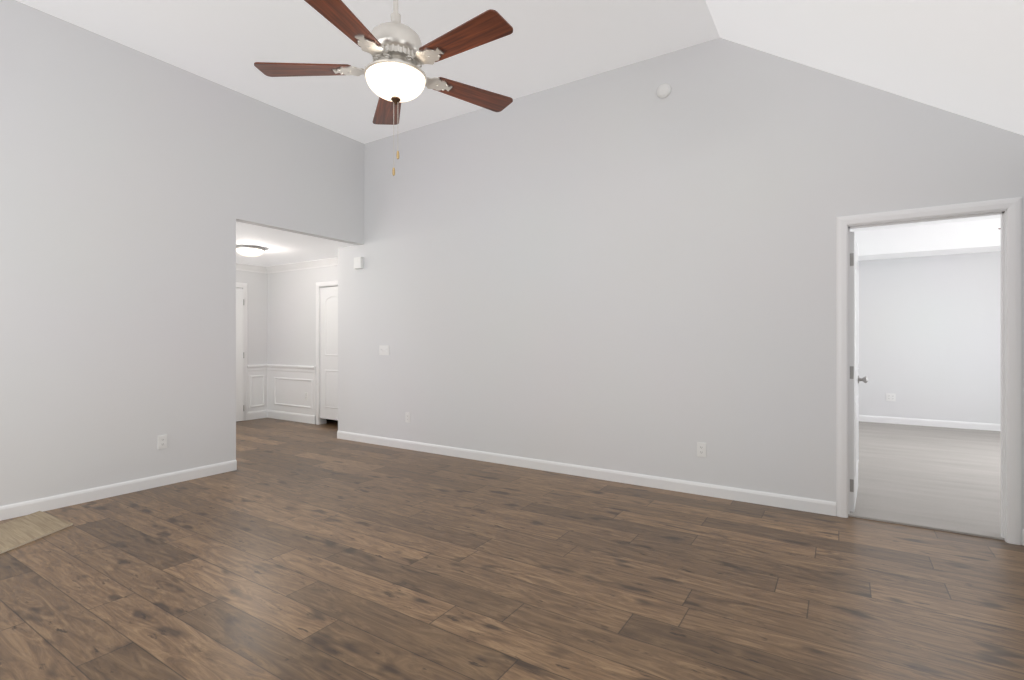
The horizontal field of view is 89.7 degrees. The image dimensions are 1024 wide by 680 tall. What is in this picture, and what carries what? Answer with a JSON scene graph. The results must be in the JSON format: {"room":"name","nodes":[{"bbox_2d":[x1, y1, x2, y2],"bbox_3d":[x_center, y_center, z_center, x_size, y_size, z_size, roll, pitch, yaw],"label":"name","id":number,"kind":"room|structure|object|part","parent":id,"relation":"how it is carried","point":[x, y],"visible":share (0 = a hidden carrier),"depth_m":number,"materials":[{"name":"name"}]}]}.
{"room":"living room","nodes":[
{"label":"living room","id":0,"kind":"room"},
{"bbox_2d":[0,0,363,505],"bbox_3d":[-3.300,-0.575,4.075,0.120,3.650,5.350,0,0,33],"label":"wall","id":1,"kind":"structure","parent":0,"point":[135,186],"depth_m":4.20,"materials":[{"name":"paint"}]},
{"bbox_2d":[0,460,236,520],"bbox_3d":[-3.629,1.202,3.435,0.015,0.096,3.617,0,0,33],"label":"baseboard","id":2,"kind":"structure","parent":1,"relation":"attached to","point":[10,511],"depth_m":4.09,"materials":[{"name":"paint"}]},
{"bbox_2d":[158,435,166,448],"bbox_3d":[-3.002,0.875,4.422,0.011,0.115,0.070,0,0,33],"label":"outlet","id":3,"kind":"object","parent":1,"relation":"attached to","point":[162,441],"visible":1,"depth_m":4.42,"materials":[{"name":"white plastic"}]},
{"bbox_2d":[236,270,267,364],"bbox_3d":[-4.906,0.040,6.936,0.120,2.420,3.600,0,0,33],"label":"wall","id":4,"kind":"structure","parent":0,"point":[257,282],"depth_m":8.18,"materials":[{"name":"paint"}]},
{"bbox_2d":[236,289,243,421],"bbox_3d":[-4.391,0.231,7.567,0.180,2.022,0.900,0,0,33],"label":"entry door","id":5,"kind":"structure","parent":4,"relation":"in","point":[239,354],"depth_m":7.88,"materials":[{"name":"paint"}]},
{"bbox_2d":[236,282,247,420],"bbox_3d":[-4.413,0.182,7.576,0.020,2.135,1.080,0,0,33],"label":"door frame","id":6,"kind":"structure","parent":4,"relation":"attached to","point":[244,286],"depth_m":7.99,"materials":[{"name":"paint"}]},
{"bbox_2d":[236,263,266,273],"bbox_3d":[-4.856,-1.121,6.833,0.075,0.098,3.480,0,0,33],"label":"crown molding","id":7,"kind":"structure","parent":4,"relation":"attached to","point":[242,267],"depth_m":8.04,"materials":[{"name":"paint"}]},
{"bbox_2d":[247,364,264,419],"bbox_3d":[-4.048,0.820,8.139,0.030,0.860,0.288,0,0,33],"label":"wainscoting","id":8,"kind":"structure","parent":4,"relation":"attached to","point":[256,373],"depth_m":8.15,"materials":[{"name":"paint"}]},
{"bbox_2d":[236,222,355,266],"bbox_3d":[-3.769,-1.220,6.138,2.895,0.100,3.720,0,0,33],"label":"ceiling","id":9,"kind":"structure","parent":0,"point":[281,247],"depth_m":6.37,"materials":[{"name":"paint"}]},
{"bbox_2d":[236,245,265,256],"bbox_3d":[-3.314,-1.112,6.511,0.356,0.116,0.356,0,0,33],"label":"hall ceiling light","id":10,"kind":"object","parent":9,"relation":"attached to","point":[249,250],"visible":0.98,"depth_m":6.41,"materials":[{"name":"white glass"}]},
{"bbox_2d":[268,265,337,365],"bbox_3d":[-2.953,0.040,7.753,2.530,2.420,0.120,0,0,33],"label":"wall","id":11,"kind":"structure","parent":0,"point":[291,317],"depth_m":7.94,"materials":[{"name":"paint"}]},
{"bbox_2d":[265,364,315,423],"bbox_3d":[-3.453,0.820,7.965,1.218,0.860,0.060,0,0,33],"label":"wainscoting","id":12,"kind":"structure","parent":11,"relation":"attached to","point":[275,391],"depth_m":7.97,"materials":[{"name":"paint"}]},
{"bbox_2d":[266,257,337,273],"bbox_3d":[-2.918,-1.121,7.615,2.320,0.098,0.075,0,0,33],"label":"crown molding","id":13,"kind":"structure","parent":11,"relation":"attached to","point":[293,266],"depth_m":7.76,"materials":[{"name":"paint"}]},
{"bbox_2d":[316,280,337,424],"bbox_3d":[-2.559,0.198,7.488,0.768,2.104,0.140,0,0,33],"label":"trim","id":14,"kind":"structure","parent":11,"relation":"attached to","point":[319,420],"depth_m":7.61,"materials":[{"name":"paint"}]},
{"bbox_2d":[320,286,337,419],"bbox_3d":[-2.568,0.191,7.473,0.620,1.932,0.171,0,0,33],"label":"door","id":15,"kind":"structure","parent":11,"relation":"in","point":[328,352],"depth_m":7.51,"materials":[{"name":"paint"}]},
{"bbox_2d":[0,418,1023,679],"bbox_3d":[-1.831,1.300,4.542,10.420,0.100,7.720,0,0,33],"label":"floor","id":16,"kind":"structure","parent":0,"point":[292,550],"depth_m":2.64,"materials":[{"name":"brown wood"}]},
{"bbox_2d":[0,511,72,553],"bbox_3d":[-3.223,1.244,2.979,0.470,0.012,1.486,0,0,3],"label":"plank","id":17,"kind":"object","parent":16,"relation":"on","point":[18,532],"visible":1,"depth_m":3.38,"materials":[{"name":"beige wood"}]},
{"bbox_2d":[16,0,1023,143],"bbox_3d":[-0.683,-1.801,2.473,6.255,1.478,5.470,0,0,33],"label":"ceiling","id":18,"kind":"structure","parent":0,"point":[965,58],"depth_m":3.82,"materials":[{"name":"paint"}]},
{"bbox_2d":[254,0,512,175],"bbox_3d":[-0.537,-1.597,2.470,1.249,1.603,1.287,0,0,33],"label":"fan","id":19,"kind":"object","parent":18,"relation":"hanging from","point":[393,72],"visible":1,"depth_m":2.40,"materials":[{"name":"brown wood"}]},
{"bbox_3d":[-0.996,-1.310,2.497,0.455,0.007,0.156,0,6,0],"label":"blade","id":20,"kind":"part","parent":19,"relation":"part of","materials":[{"name":"brown wood"}]},
{"bbox_3d":[-0.697,-1.310,2.086,0.156,0.007,0.455,6,2,18],"label":"blade","id":21,"kind":"part","parent":19,"relation":"part of","materials":[{"name":"brown wood"}]},
{"label":"blade","id":22,"kind":"part","parent":19,"relation":"part of","materials":[{"name":"brown wood"}]},
{"bbox_3d":[-0.564,-1.421,2.497,0.300,0.307,0.300,0,0,33],"label":"motor","id":23,"kind":"part","parent":19,"relation":"part of","materials":[{"name":"silver metal"}]},
{"bbox_3d":[-0.564,-1.221,2.497,0.284,0.098,0.284,0,0,33],"label":"globe","id":24,"kind":"part","parent":19,"relation":"part of","materials":[{"name":"white glass"}]},
{"bbox_3d":[-0.213,-1.310,2.243,0.455,0.007,0.156,0,-6,36],"label":"blade","id":25,"kind":"part","parent":19,"relation":"part of","materials":[{"name":"brown wood"}]},
{"label":"blade","id":26,"kind":"part","parent":19,"relation":"part of","materials":[{"name":"brown wood"}]},
{"bbox_2d":[338,38,1023,528],"bbox_3d":[0.720,-0.575,5.005,6.620,3.650,0.550,0,0,33],"label":"wall","id":27,"kind":"structure","parent":0,"point":[624,268],"depth_m":4.42,"materials":[{"name":"paint"}]},
{"bbox_2d":[354,257,363,268],"bbox_3d":[-1.883,-0.945,6.318,0.132,0.136,0.048,0,0,33],"label":"box","id":28,"kind":"object","parent":27,"relation":"attached to","point":[358,262],"visible":1,"depth_m":6.30,"materials":[{"name":"white plastic"}]},
{"bbox_2d":[379,345,388,354],"bbox_3d":[-1.518,0.122,6.100,0.162,0.115,0.021,0,0,33],"label":"switch plate","id":29,"kind":"object","parent":27,"relation":"attached to","point":[383,349],"visible":1,"depth_m":6.10,"materials":[{"name":"white plastic"}]},
{"bbox_2d":[405,412,409,422],"bbox_3d":[-1.195,0.888,5.899,0.070,0.115,0.011,0,0,33],"label":"electrical outlet","id":30,"kind":"object","parent":27,"relation":"attached to","point":[407,417],"visible":1,"depth_m":5.90,"materials":[{"name":"white plastic"}]},
{"bbox_2d":[337,431,835,515],"bbox_3d":[0.041,1.202,5.104,5.369,0.096,0.015,0,0,33],"label":"baseboard","id":31,"kind":"structure","parent":27,"relation":"attached to","point":[731,493],"depth_m":4.51,"materials":[{"name":"paint"}]},
{"bbox_2d":[657,83,670,97],"bbox_3d":[1.269,-2.090,4.309,0.120,0.120,0.036,0,0,33],"label":"smoke detector","id":32,"kind":"object","parent":27,"relation":"attached to","point":[664,90],"visible":1,"depth_m":4.30,"materials":[{"name":"white plastic"}]},
{"bbox_2d":[697,442,705,456],"bbox_3d":[1.531,0.886,4.157,0.070,0.115,0.011,0,0,33],"label":"electrical outlet","id":33,"kind":"object","parent":27,"relation":"attached to","point":[701,449],"visible":1,"depth_m":4.15,"materials":[{"name":"white plastic"}]},
{"bbox_2d":[850,232,867,511],"bbox_3d":[2.682,0.231,4.040,0.171,2.022,0.820,0,0,36],"label":"bedroom door","id":34,"kind":"structure","parent":27,"relation":"in","point":[855,379],"depth_m":3.74,"materials":[{"name":"paint"}]},
{"bbox_3d":[2.880,0.330,4.317,0.171,0.065,0.066,0,0,36],"label":"knob","id":35,"kind":"part","parent":34,"relation":"part of","materials":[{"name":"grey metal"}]},
{"bbox_2d":[836,197,1021,544],"bbox_3d":[2.744,0.188,3.456,0.961,2.124,0.160,0,0,33],"label":"door frame","id":36,"kind":"structure","parent":27,"relation":"attached to","point":[1012,207],"depth_m":3.17,"materials":[{"name":"paint"}]},
{"bbox_2d":[850,215,1000,260],"bbox_3d":[4.540,-1.420,5.429,4.440,0.420,5.140,0,0,33],"label":"ceiling","id":37,"kind":"structure","parent":0,"point":[961,236],"depth_m":6.88,"materials":[{"name":"paint"}]},
{"bbox_2d":[848,421,1004,539],"bbox_3d":[4.516,1.269,5.391,4.440,0.062,5.230,0,0,33],"label":"floor","id":38,"kind":"structure","parent":0,"point":[940,478],"depth_m":4.60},
{"bbox_2d":[858,251,1000,423],"bbox_3d":[5.893,-0.180,7.544,4.200,2.860,0.120,0,0,33],"label":"wall","id":39,"kind":"structure","parent":0,"point":[929,337],"depth_m":7.38,"materials":[{"name":"paint"}]},
{"bbox_2d":[886,393,895,400],"bbox_3d":[5.622,0.850,7.641,0.116,0.115,0.011,0,0,33],"label":"outlet","id":40,"kind":"object","parent":39,"relation":"attached to","point":[890,396],"visible":1,"depth_m":7.64,"materials":[{"name":"white plastic"}]},
{"bbox_2d":[859,415,1000,430],"bbox_3d":[5.856,1.190,7.486,4.140,0.096,0.015,0,0,33],"label":"baseboard","id":41,"kind":"structure","parent":39,"relation":"attached to","point":[938,423],"depth_m":7.37,"materials":[{"name":"paint"}]}
]}

